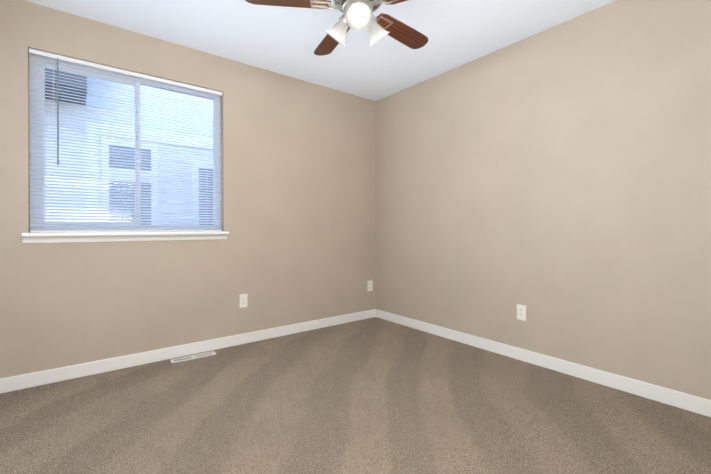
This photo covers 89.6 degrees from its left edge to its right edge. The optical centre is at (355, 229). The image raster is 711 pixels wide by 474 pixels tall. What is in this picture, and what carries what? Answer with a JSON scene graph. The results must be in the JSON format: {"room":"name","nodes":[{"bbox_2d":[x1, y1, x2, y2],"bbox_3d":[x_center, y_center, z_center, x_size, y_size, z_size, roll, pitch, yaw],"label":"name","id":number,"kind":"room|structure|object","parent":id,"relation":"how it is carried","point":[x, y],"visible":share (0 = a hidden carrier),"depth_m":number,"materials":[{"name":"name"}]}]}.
{"room":"empty bedroom","nodes":[
{"label":"empty bedroom","id":0,"kind":"room"},
{"bbox_2d":[0,0,375,378],"bbox_3d":[-1.089,-0.222,3.125,3.527,2.440,0.150,0,0,-38],"label":"wall","id":1,"kind":"structure","parent":0,"point":[298,190],"depth_m":2.95,"materials":[{"name":"paint"}]},
{"bbox_2d":[29,54,219,232],"bbox_3d":[-1.657,-0.568,2.725,1.217,1.175,0.050,0,0,-38],"label":"window","id":2,"kind":"structure","parent":1,"relation":"in","point":[93,73],"depth_m":2.59,"materials":[{"name":"white plastic"}]},
{"bbox_2d":[29,48,221,231],"bbox_3d":[-1.604,-0.567,2.656,1.209,1.171,0.040,0,0,-38],"label":"window blinds","id":3,"kind":"object","parent":2,"relation":"attached to","point":[42,54],"visible":0.92,"depth_m":2.58,"materials":[{"name":"white plastic"}]},
{"bbox_2d":[22,231,228,243],"bbox_3d":[-1.593,0.054,2.646,1.273,0.068,0.112,0,0,-38],"label":"window sill","id":4,"kind":"structure","parent":1,"relation":"attached to","point":[65,237],"depth_m":2.53,"materials":[{"name":"white wood"}]},
{"bbox_2d":[0,309,374,393],"bbox_3d":[-0.985,0.953,3.108,3.063,0.090,0.014,0,0,-38],"label":"baseboard","id":5,"kind":"structure","parent":1,"relation":"attached to","point":[23,381],"depth_m":2.71,"materials":[{"name":"white wood"}]},
{"bbox_2d":[239,294,247,307],"bbox_3d":[-0.975,0.623,3.119,0.070,0.115,0.007,0,0,-38],"label":"electrical outlet","id":6,"kind":"object","parent":1,"relation":"attached to","point":[242,300],"visible":1,"depth_m":3.11,"materials":[{"name":"white plastic"}]},
{"bbox_2d":[367,280,372,290],"bbox_3d":[0.163,0.634,4.006,0.070,0.115,0.007,0,0,-38],"label":"electrical outlet","id":7,"kind":"object","parent":1,"relation":"attached to","point":[369,285],"visible":1,"depth_m":4.01,"materials":[{"name":"white plastic"}]},
{"bbox_2d":[25,0,614,100],"bbox_3d":[0.053,-1.485,1.654,3.527,0.100,3.865,0,0,-38],"label":"ceiling","id":8,"kind":"structure","parent":0,"point":[282,40],"depth_m":2.61,"materials":[{"name":"white paint"}]},
{"bbox_2d":[245,0,427,55],"bbox_3d":[0.030,-1.215,1.916,1.090,0.442,1.109,0,0,-38],"label":"ceiling fan","id":9,"kind":"object","parent":8,"relation":"hanging from","point":[357,15],"visible":1,"depth_m":1.90,"materials":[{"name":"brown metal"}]},
{"bbox_2d":[0,317,710,473],"bbox_3d":[0.053,1.030,1.667,3.527,0.050,3.865,0,0,-38],"label":"floor","id":10,"kind":"structure","parent":0,"point":[374,395],"depth_m":1.91,"materials":[{"name":"carpet"}]},
{"bbox_2d":[170,351,215,362],"bbox_3d":[-1.262,0.995,2.794,0.322,0.009,0.088,0,0,-38],"label":"floor air vent","id":11,"kind":"object","parent":10,"relation":"on","point":[186,358],"visible":1,"depth_m":2.78,"materials":[{"name":"white metal"}]},
{"bbox_2d":[376,0,710,399],"bbox_3d":[1.431,-0.220,2.640,0.150,2.440,3.715,0,0,-38],"label":"wall","id":12,"kind":"structure","parent":0,"point":[555,180],"depth_m":2.46,"materials":[{"name":"paint"}]},
{"bbox_2d":[517,304,525,320],"bbox_3d":[1.264,0.635,2.729,0.007,0.115,0.070,0,0,-38],"label":"electrical outlet","id":13,"kind":"object","parent":12,"relation":"attached to","point":[521,312],"visible":1,"depth_m":2.73,"materials":[{"name":"white plastic"}]},
{"bbox_2d":[375,309,710,416],"bbox_3d":[1.320,0.955,2.655,0.014,0.090,3.565,0,0,-38],"label":"baseboard","id":14,"kind":"structure","parent":12,"relation":"attached to","point":[689,402],"depth_m":2.44,"materials":[{"name":"white wood"}]},
{"label":"outside","id":15,"kind":"structure","parent":0,"visible":0},
{"bbox_3d":[-1.922,1.517,4.260,15.000,0.050,2.650,0,0,-38],"label":"ground","id":16,"kind":"structure","parent":15,"visible":0},
{"bbox_2d":[45,77,212,224],"bbox_3d":[-2.675,-1.762,5.210,11.000,6.500,0.200,0,0,-38],"label":"siding","id":17,"kind":"object","parent":16,"relation":"on","point":[162,95],"depth_m":4.79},
{"bbox_2d":[45,68,212,224],"bbox_3d":[-2.398,-0.561,4.861,11.000,4.100,0.700,0,0,-38],"label":"neighboring building","id":18,"kind":"structure","parent":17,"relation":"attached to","point":[64,79],"depth_m":4.73,"materials":[{"name":"white"}]}
]}

